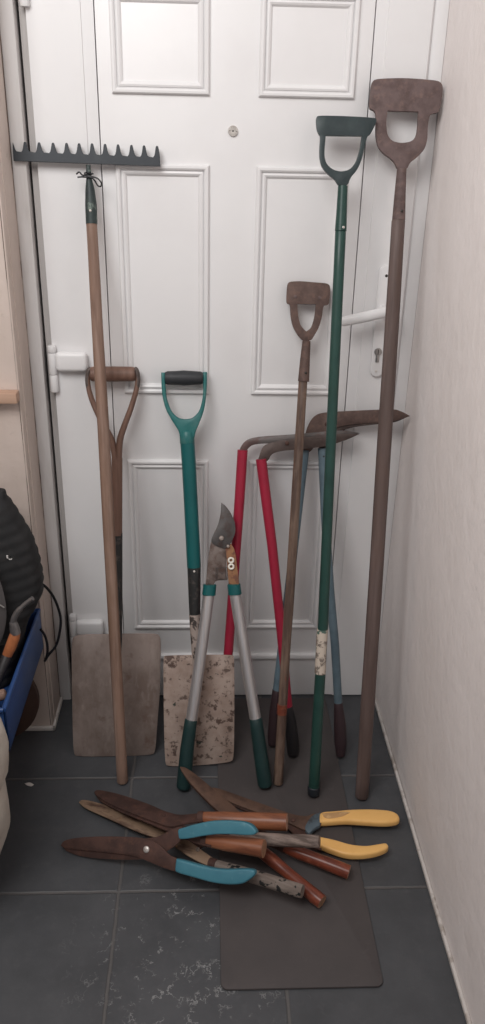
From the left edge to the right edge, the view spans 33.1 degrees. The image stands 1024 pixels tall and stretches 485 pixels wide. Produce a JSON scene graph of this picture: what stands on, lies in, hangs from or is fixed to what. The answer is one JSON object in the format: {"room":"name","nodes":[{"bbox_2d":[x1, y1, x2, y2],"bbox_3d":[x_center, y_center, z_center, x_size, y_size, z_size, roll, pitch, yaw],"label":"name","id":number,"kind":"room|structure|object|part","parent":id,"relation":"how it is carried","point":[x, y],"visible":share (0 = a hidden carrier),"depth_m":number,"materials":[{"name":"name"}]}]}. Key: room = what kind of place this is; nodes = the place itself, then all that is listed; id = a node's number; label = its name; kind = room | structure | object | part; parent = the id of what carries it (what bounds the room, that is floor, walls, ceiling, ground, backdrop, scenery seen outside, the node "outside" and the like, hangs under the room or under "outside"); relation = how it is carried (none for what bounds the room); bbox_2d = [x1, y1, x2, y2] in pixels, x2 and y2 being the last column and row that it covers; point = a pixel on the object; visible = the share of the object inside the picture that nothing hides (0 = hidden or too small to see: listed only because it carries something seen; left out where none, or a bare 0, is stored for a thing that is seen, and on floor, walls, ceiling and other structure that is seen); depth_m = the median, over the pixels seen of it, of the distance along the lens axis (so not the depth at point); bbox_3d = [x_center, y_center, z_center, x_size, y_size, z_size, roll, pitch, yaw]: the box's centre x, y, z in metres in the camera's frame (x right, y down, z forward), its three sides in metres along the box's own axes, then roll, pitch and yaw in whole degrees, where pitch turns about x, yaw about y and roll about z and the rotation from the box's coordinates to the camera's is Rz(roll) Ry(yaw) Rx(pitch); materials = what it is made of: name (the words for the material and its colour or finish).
{"room":"entrance hallway","nodes":[
{"label":"entrance hallway","id":0,"kind":"room"},
{"bbox_2d":[0,45,59,725],"bbox_3d":[-1.024,-0.599,1.681,1.094,2.500,0.174,0,25,-2],"label":"wall","id":1,"kind":"structure","parent":0,"point":[13,474],"depth_m":1.81,"materials":[{"name":"beige paint"}]},
{"bbox_2d":[0,390,19,403],"bbox_3d":[-0.588,-0.248,1.749,0.212,0.024,0.032,0,25,-2],"label":"wall rail","id":2,"kind":"object","parent":1,"relation":"attached to","point":[6,396],"visible":1,"depth_m":1.74,"materials":[{"name":"brown wood"}]},
{"bbox_2d":[0,146,54,717],"bbox_3d":[-0.475,-0.578,1.647,0.003,2.487,0.002,0,25,-2],"label":"trim","id":3,"kind":"structure","parent":1,"relation":"attached to","point":[0,146],"depth_m":1.79,"materials":[{"name":"beige paint"}]},
{"bbox_2d":[0,32,60,724],"bbox_3d":[-0.478,-0.591,1.677,0.002,2.487,0.122,1,25,0],"label":"trim","id":4,"kind":"structure","parent":1,"relation":"attached to","point":[0,32],"depth_m":1.81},
{"bbox_2d":[25,697,62,730],"bbox_3d":[-1.045,0.541,2.178,1.102,0.013,0.130,0,25,-2],"label":"baseboard","id":5,"kind":"structure","parent":1,"relation":"attached to","point":[51,727],"depth_m":2.14,"materials":[{"name":"white paint"}]},
{"bbox_2d":[0,694,466,1023],"bbox_3d":[-0.556,1.177,0.915,1.974,0.050,3.100,0,25,-2],"label":"floor","id":6,"kind":"structure","parent":0,"point":[84,940],"depth_m":1.65,"materials":[{"name":"tile"}]},
{"bbox_2d":[0,717,9,852],"bbox_3d":[-0.647,0.565,1.556,0.420,0.509,0.259,0,25,-2],"label":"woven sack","id":7,"kind":"object","parent":6,"relation":"on","point":[4,743],"visible":1,"depth_m":1.54,"materials":[{"name":"beige fabric"}]},
{"bbox_2d":[0,608,42,750],"bbox_3d":[-0.686,0.486,1.881,0.400,0.380,0.386,0,25,-2],"label":"tray","id":8,"kind":"object","parent":6,"relation":"on","point":[11,708],"visible":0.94,"depth_m":1.81,"materials":[{"name":"blue paint"}]},
{"bbox_2d":[0,689,6,700],"bbox_3d":[-0.639,0.417,1.718,0.283,0.069,0.030,-3,25,-10],"label":"wooden stick","id":9,"kind":"object","parent":8,"relation":"on","point":[3,692],"visible":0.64,"depth_m":1.73,"materials":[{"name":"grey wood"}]},
{"bbox_2d":[0,596,33,686],"bbox_3d":[-0.509,0.303,1.753,0.138,0.254,0.048,-18,31,-35],"label":"hand tool","id":10,"kind":"object","parent":8,"relation":"in","point":[14,636],"visible":1,"depth_m":1.75,"materials":[{"name":"metal"}]},
{"bbox_3d":[-0.501,0.287,1.767,0.044,0.067,0.024,-9,27,-21],"label":"handle","id":11,"kind":"part","parent":10,"relation":"part of","materials":[{"name":"orange plastic"}]},
{"bbox_2d":[0,488,43,687],"bbox_3d":[-0.655,0.164,1.813,0.417,0.464,0.185,0,25,-2],"label":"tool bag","id":12,"kind":"object","parent":8,"relation":"in","point":[21,568],"visible":0.84,"depth_m":1.77,"materials":[{"name":"black fabric"}]},
{"bbox_2d":[40,583,61,661],"bbox_3d":[-0.467,0.264,1.958,0.066,0.229,0.021,-15,30,-31],"label":"cable","id":13,"kind":"object","parent":12,"relation":"hanging from","point":[48,653],"visible":0.85,"depth_m":1.97,"materials":[{"name":"black plastic"}]},
{"bbox_2d":[15,680,39,735],"bbox_3d":[-0.642,0.471,2.050,0.259,0.259,0.024,0,25,-2],"label":"round board","id":14,"kind":"object","parent":6,"relation":"on","point":[31,707],"visible":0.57,"depth_m":2.06,"materials":[{"name":"brown wood"}]},
{"bbox_2d":[13,142,159,784],"bbox_3d":[-0.328,-0.046,1.820,0.300,1.411,0.332,0,25,-2],"label":"rake","id":15,"kind":"object","parent":6,"relation":"on","point":[106,485],"visible":1,"depth_m":1.77,"materials":[{"name":"brown wood"}]},
{"bbox_2d":[85,165,97,223],"bbox_3d":[-0.314,-0.655,1.689,0.025,0.116,0.042,0,25,-2],"label":"socket","id":16,"kind":"object","parent":15,"relation":"attached to","point":[90,197],"depth_m":1.68,"materials":[{"name":"metal"}]},
{"bbox_2d":[72,366,160,756],"bbox_3d":[-0.309,0.140,1.967,0.222,0.947,0.232,0,25,-2],"label":"spade","id":17,"kind":"object","parent":6,"relation":"on","point":[92,704],"visible":0.84,"depth_m":2.02,"materials":[{"name":"metal"}]},
{"bbox_3d":[-0.313,0.457,2.029,0.218,0.330,0.004,1,12,-3],"label":"blade","id":18,"kind":"part","parent":17,"relation":"part of","materials":[{"name":"grey metal"}]},
{"bbox_2d":[115,533,122,646],"bbox_3d":[-0.304,0.234,1.982,0.026,0.377,0.023,1,12,-3],"label":"socket","id":19,"kind":"object","parent":17,"relation":"attached to","point":[118,536],"depth_m":1.95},
{"bbox_2d":[61,820,257,884],"bbox_3d":[-0.178,0.691,1.719,0.445,0.161,0.086,9,26,15],"label":"pruning shears","id":20,"kind":"object","parent":6,"relation":"on","point":[154,850],"visible":1,"depth_m":1.70,"materials":[{"name":"metal"}]},
{"bbox_3d":[-0.263,0.728,1.742,0.285,0.066,0.005,-7,-16,18],"label":"blade","id":21,"kind":"part","parent":20,"relation":"part of","materials":[{"name":"brown metal"}]},
{"bbox_3d":[-0.259,0.709,1.750,0.290,0.067,0.004,-7,-16,18],"label":"blade","id":22,"kind":"part","parent":20,"relation":"part of","materials":[{"name":"metal"}]},
{"bbox_3d":[-0.055,0.734,1.667,0.175,0.046,0.018,-7,-16,18],"label":"handle","id":23,"kind":"part","parent":20,"relation":"part of","materials":[{"name":"blue plastic"}]},
{"bbox_3d":[-0.051,0.656,1.686,0.173,0.037,0.018,-7,-16,18],"label":"handle","id":24,"kind":"part","parent":20,"relation":"part of","materials":[{"name":"blue plastic"}]},
{"bbox_2d":[94,790,287,857],"bbox_3d":[-0.141,0.673,1.788,0.472,0.112,0.139,9,26,15],"label":"pruning shears","id":25,"kind":"object","parent":6,"relation":"on","point":[139,810],"visible":0.88,"depth_m":1.77,"materials":[{"name":"metal"}]},
{"bbox_3d":[-0.225,0.670,1.836,0.301,0.004,0.074,2,12,26],"label":"blade","id":26,"kind":"part","parent":25,"relation":"part of","materials":[{"name":"metal"}]},
{"bbox_3d":[-0.205,0.680,1.806,0.354,0.005,0.086,2,12,26],"label":"blade","id":27,"kind":"part","parent":25,"relation":"part of","materials":[{"name":"brown metal"}]},
{"bbox_3d":[-0.018,0.688,1.696,0.137,0.036,0.045,2,12,26],"label":"handle","id":28,"kind":"part","parent":25,"relation":"part of","materials":[{"name":"orange wood"}]},
{"bbox_3d":[0.001,0.669,1.776,0.197,0.052,0.037,5,25,7],"label":"handle","id":29,"kind":"part","parent":25,"relation":"part of","materials":[{"name":"orange wood"}]},
{"bbox_2d":[161,370,234,765],"bbox_3d":[-0.105,0.150,1.960,0.174,0.934,0.279,0,25,-3],"label":"digging spade","id":30,"kind":"object","parent":6,"relation":"on","point":[214,738],"visible":0.94,"depth_m":1.99,"materials":[{"name":"metal"}]},
{"bbox_2d":[187,567,200,615],"bbox_3d":[-0.117,0.189,1.962,0.032,0.127,0.062,0,25,-2],"label":"socket","id":31,"kind":"object","parent":30,"relation":"attached to","point":[194,573],"depth_m":1.95,"materials":[{"name":"metal"}]},
{"bbox_3d":[-0.106,0.488,2.009,0.180,0.288,0.004,-2,9,-2],"label":"blade","id":32,"kind":"part","parent":30,"relation":"part of","materials":[{"name":"metal"}]},
{"bbox_2d":[79,800,320,897],"bbox_3d":[-0.122,0.694,1.779,0.574,0.104,0.130,11,27,20],"label":"pruning shears","id":33,"kind":"object","parent":6,"relation":"on","point":[192,850],"visible":0.67,"depth_m":1.72,"materials":[{"name":"metal"}]},
{"bbox_3d":[-0.218,0.709,1.813,0.381,0.004,0.071,5,42,24],"label":"blade","id":34,"kind":"part","parent":33,"relation":"part of","materials":[{"name":"metal"}]},
{"bbox_3d":[-0.202,0.704,1.822,0.386,0.004,0.058,5,42,24],"label":"blade","id":35,"kind":"part","parent":33,"relation":"part of","materials":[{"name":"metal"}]},
{"bbox_3d":[0.026,0.751,1.678,0.208,0.028,0.030,5,42,24],"label":"handle","id":36,"kind":"part","parent":33,"relation":"part of","materials":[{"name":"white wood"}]},
{"bbox_3d":[0.064,0.695,1.735,0.204,0.027,0.064,5,42,24],"label":"handle","id":37,"kind":"part","parent":33,"relation":"part of","materials":[{"name":"brown wood"}]},
{"bbox_2d":[177,503,271,790],"bbox_3d":[-0.040,0.327,1.937,0.229,0.647,0.266,1,25,-2],"label":"bypass lopper","id":38,"kind":"object","parent":6,"relation":"on","point":[221,549],"visible":0.98,"depth_m":1.93,"materials":[{"name":"metal"}]},
{"bbox_3d":[-0.101,0.344,1.944,0.075,0.321,0.027,-1,3,-1],"label":"tube handle","id":39,"kind":"part","parent":38,"relation":"part of","materials":[{"name":"metal"}]},
{"bbox_3d":[-0.045,0.032,1.922,0.057,0.108,0.004,-1,3,-1],"label":"cutting blade","id":40,"kind":"part","parent":38,"relation":"part of","materials":[{"name":"grey metal"}]},
{"bbox_3d":[-0.025,0.126,1.932,0.033,0.104,0.005,-1,3,-1],"label":"blade arm","id":41,"kind":"part","parent":38,"relation":"part of"},
{"bbox_3d":[0.006,0.342,1.945,0.074,0.318,0.028,-1,3,-1],"label":"tube handle","id":42,"kind":"part","parent":38,"relation":"part of","materials":[{"name":"metal"}]},
{"bbox_2d":[218,698,382,990],"bbox_3d":[0.096,0.703,1.897,0.304,0.006,0.852,0,25,-2],"label":"floor mat","id":43,"kind":"object","parent":6,"relation":"on","point":[270,939],"visible":0.6,"depth_m":1.67,"materials":[{"name":"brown rubber"}]},
{"bbox_2d":[180,767,350,907],"bbox_3d":[0.010,0.707,1.793,0.459,0.059,0.126,17,29,30],"label":"pruning shears","id":44,"kind":"object","parent":43,"relation":"on","point":[213,798],"visible":0.66,"depth_m":1.73,"materials":[{"name":"brown metal"}]},
{"bbox_3d":[-0.054,0.668,1.838,0.297,0.004,0.073,26,34,33],"label":"blade","id":45,"kind":"part","parent":44,"relation":"part of","materials":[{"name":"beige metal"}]},
{"bbox_3d":[-0.030,0.674,1.842,0.322,0.004,0.045,26,34,33],"label":"blade","id":46,"kind":"part","parent":44,"relation":"part of","materials":[{"name":"metal"}]},
{"bbox_3d":[0.096,0.757,1.705,0.178,0.030,0.034,26,34,33],"label":"handle","id":47,"kind":"part","parent":44,"relation":"part of","materials":[{"name":"red wood"}]},
{"bbox_3d":[0.154,0.743,1.747,0.156,0.039,0.029,11,27,19],"label":"handle","id":48,"kind":"part","parent":44,"relation":"part of","materials":[{"name":"red wood"}]},
{"bbox_2d":[223,430,357,756],"bbox_3d":[0.102,0.213,1.992,0.327,0.800,0.228,2,25,1],"label":"pruning shears","id":49,"kind":"object","parent":43,"relation":"on","point":[276,443],"visible":0.6,"depth_m":1.95,"materials":[{"name":"red paint"}]},
{"bbox_3d":[-0.024,0.166,1.991,0.037,0.638,0.025,6,10,1],"label":"tube handle","id":50,"kind":"part","parent":49,"relation":"part of","materials":[{"name":"red paint"}]},
{"bbox_3d":[0.078,0.182,1.991,0.154,0.621,0.026,6,10,1],"label":"tube handle","id":51,"kind":"part","parent":49,"relation":"part of","materials":[{"name":"red paint"}]},
{"bbox_3d":[0.134,-0.163,1.931,0.280,0.080,0.004,6,10,1],"label":"blade","id":52,"kind":"part","parent":49,"relation":"part of","materials":[{"name":"metal"}]},
{"bbox_3d":[0.156,-0.151,1.927,0.233,0.091,0.004,6,10,1],"label":"blade","id":53,"kind":"part","parent":49,"relation":"part of","materials":[{"name":"metal"}]},
{"bbox_2d":[273,281,329,785],"bbox_3d":[0.134,0.077,1.888,0.096,1.136,0.352,1,25,0],"label":"shovel","id":54,"kind":"object","parent":43,"relation":"on","point":[298,292],"visible":1,"depth_m":1.86,"materials":[{"name":"brown wood"}]},
{"bbox_2d":[298,341,310,381],"bbox_3d":[0.140,-0.338,1.829,0.026,0.090,0.026,3,8,-3],"label":"socket","id":55,"kind":"object","parent":54,"relation":"attached to","point":[304,367],"depth_m":1.82,"materials":[{"name":"brown metal"}]},
{"bbox_2d":[213,788,399,858],"bbox_3d":[0.129,0.706,1.849,0.444,0.027,0.147,6,25,10],"label":"pruning shears","id":56,"kind":"object","parent":43,"relation":"on","point":[297,824],"visible":0.9,"depth_m":1.85,"materials":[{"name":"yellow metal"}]},
{"bbox_3d":[0.047,0.689,1.887,0.277,0.005,0.063,8,26,17],"label":"blade","id":57,"kind":"part","parent":56,"relation":"part of","materials":[{"name":"brown metal"}]},
{"bbox_3d":[0.050,0.703,1.866,0.291,0.005,0.093,8,26,17],"label":"blade","id":58,"kind":"part","parent":56,"relation":"part of","materials":[{"name":"grey metal"}]},
{"bbox_3d":[0.241,0.735,1.786,0.147,0.018,0.058,8,25,17],"label":"handle","id":59,"kind":"part","parent":56,"relation":"part of","materials":[{"name":"yellow plastic"}]},
{"bbox_3d":[0.266,0.699,1.865,0.183,0.023,0.042,2,25,1],"label":"handle","id":60,"kind":"part","parent":56,"relation":"part of","materials":[{"name":"yellow plastic"}]},
{"bbox_2d":[268,409,408,757],"bbox_3d":[0.226,0.185,1.996,0.274,0.854,0.238,6,25,9],"label":"pruning shears","id":61,"kind":"object","parent":43,"relation":"on","point":[345,419],"visible":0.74,"depth_m":2.00,"materials":[{"name":"blue paint"}]},
{"bbox_3d":[0.118,0.151,2.013,0.071,0.613,0.022,3,10,9],"label":"tube handle","id":62,"kind":"part","parent":61,"relation":"part of","materials":[{"name":"blue paint"}]},
{"bbox_3d":[0.215,0.165,1.999,0.086,0.643,0.023,3,10,9],"label":"tube handle","id":63,"kind":"part","parent":61,"relation":"part of","materials":[{"name":"blue paint"}]},
{"bbox_3d":[0.264,-0.190,1.928,0.254,0.111,0.004,3,10,9],"label":"blade","id":64,"kind":"part","parent":61,"relation":"part of","materials":[{"name":"brown metal"}]},
{"bbox_3d":[0.285,-0.185,1.930,0.209,0.093,0.004,3,10,9],"label":"blade","id":65,"kind":"part","parent":61,"relation":"part of","materials":[{"name":"metal"}]},
{"bbox_2d":[308,116,376,797],"bbox_3d":[0.197,-0.054,1.784,0.121,1.464,0.349,0,25,-2],"label":"shovel","id":66,"kind":"object","parent":43,"relation":"on","point":[330,126],"visible":1,"depth_m":1.74,"materials":[{"name":"green paint"}]},
{"bbox_2d":[335,185,347,230],"bbox_3d":[0.203,-0.619,1.666,0.024,0.087,0.024,1,12,-3],"label":"socket","id":67,"kind":"object","parent":66,"relation":"attached to","point":[341,211],"depth_m":1.66,"materials":[{"name":"green paint"}]},
{"bbox_2d":[355,78,442,799],"bbox_3d":[0.320,-0.089,1.788,0.147,1.542,0.386,0,25,-3],"label":"push hoe","id":68,"kind":"object","parent":6,"relation":"on","point":[423,97],"visible":1,"depth_m":1.73,"materials":[{"name":"brown wood"}]},
{"bbox_2d":[392,168,406,219],"bbox_3d":[0.324,-0.652,1.677,0.027,0.099,0.027,1,12,-3],"label":"socket","id":69,"kind":"object","parent":68,"relation":"attached to","point":[399,204],"depth_m":1.67,"materials":[{"name":"metal"}]},
{"bbox_2d":[375,0,484,1023],"bbox_3d":[0.508,0.026,0.419,0.103,2.500,3.100,0,25,-2],"label":"wall","id":70,"kind":"structure","parent":0,"point":[430,694],"depth_m":1.60,"materials":[{"name":"paint"}]},
{"bbox_2d":[375,696,471,1023],"bbox_3d":[0.427,1.164,0.919,0.008,0.011,3.045,0,25,-2],"label":"baseboard","id":71,"kind":"structure","parent":70,"relation":"attached to","point":[436,910],"depth_m":1.73,"materials":[{"name":"white paint"}]},
{"bbox_3d":[-0.539,-0.653,1.821,2.074,2.500,0.090,0,25,-2],"label":"wall","id":72,"kind":"structure","parent":0,"visible":0},
{"bbox_2d":[0,0,71,699],"bbox_3d":[-0.465,-0.623,1.759,0.030,2.500,0.054,0,25,-2],"label":"trim","id":73,"kind":"structure","parent":72,"relation":"attached to","point":[9,10],"depth_m":1.83,"materials":[{"name":"wood"}]},
{"bbox_2d":[18,0,434,694],"bbox_3d":[-0.042,-0.412,1.844,0.814,2.056,0.106,0,25,-2],"label":"door","id":74,"kind":"structure","parent":72,"relation":"in","point":[200,250],"depth_m":1.80,"materials":[{"name":"white wood"}]},
{"bbox_3d":[-0.163,-0.926,1.611,0.197,0.182,0.013,0,25,-2],"label":"panel moulding","id":75,"kind":"part","parent":74,"relation":"part of","materials":[{"name":"white plastic"}]},
{"bbox_3d":[-0.173,-0.502,1.808,0.197,0.495,0.013,0,25,-2],"label":"panel moulding","id":76,"kind":"part","parent":74,"relation":"part of","materials":[{"name":"white plastic"}]},
{"bbox_3d":[-0.186,0.092,2.086,0.197,0.483,0.013,0,25,-2],"label":"panel moulding","id":77,"kind":"part","parent":74,"relation":"part of","materials":[{"name":"white plastic"}]},
{"bbox_3d":[-0.027,-0.423,1.869,0.549,2.056,0.028,0,25,-2],"label":"panel","id":78,"kind":"part","parent":74,"relation":"part of","materials":[{"name":"white plastic"}]},
{"bbox_3d":[0.108,0.093,2.099,0.196,0.483,0.013,0,25,-2],"label":"panel moulding","id":79,"kind":"part","parent":74,"relation":"part of","materials":[{"name":"white plastic"}]},
{"bbox_3d":[0.122,-0.501,1.821,0.196,0.495,0.013,0,25,-2],"label":"panel moulding","id":80,"kind":"part","parent":74,"relation":"part of","materials":[{"name":"white plastic"}]},
{"bbox_3d":[0.132,-0.925,1.623,0.196,0.182,0.013,0,25,-2],"label":"panel moulding","id":81,"kind":"part","parent":74,"relation":"part of","materials":[{"name":"white plastic"}]},
{"bbox_3d":[0.272,-0.438,1.817,0.118,0.043,0.056,0,25,-2],"label":"lever","id":82,"kind":"part","parent":74,"relation":"part of","materials":[{"name":"white plastic"}]},
{"bbox_3d":[0.315,-0.431,1.857,0.031,0.252,0.009,0,25,-2],"label":"handle","id":83,"kind":"part","parent":74,"relation":"part of","materials":[{"name":"white plastic"}]},
{"bbox_2d":[378,0,449,651],"bbox_3d":[0.384,-0.624,1.803,0.031,2.500,0.036,0,25,-2],"label":"trim","id":84,"kind":"structure","parent":72,"relation":"attached to","point":[441,9],"depth_m":1.82,"materials":[{"name":"white wood"}]}
]}

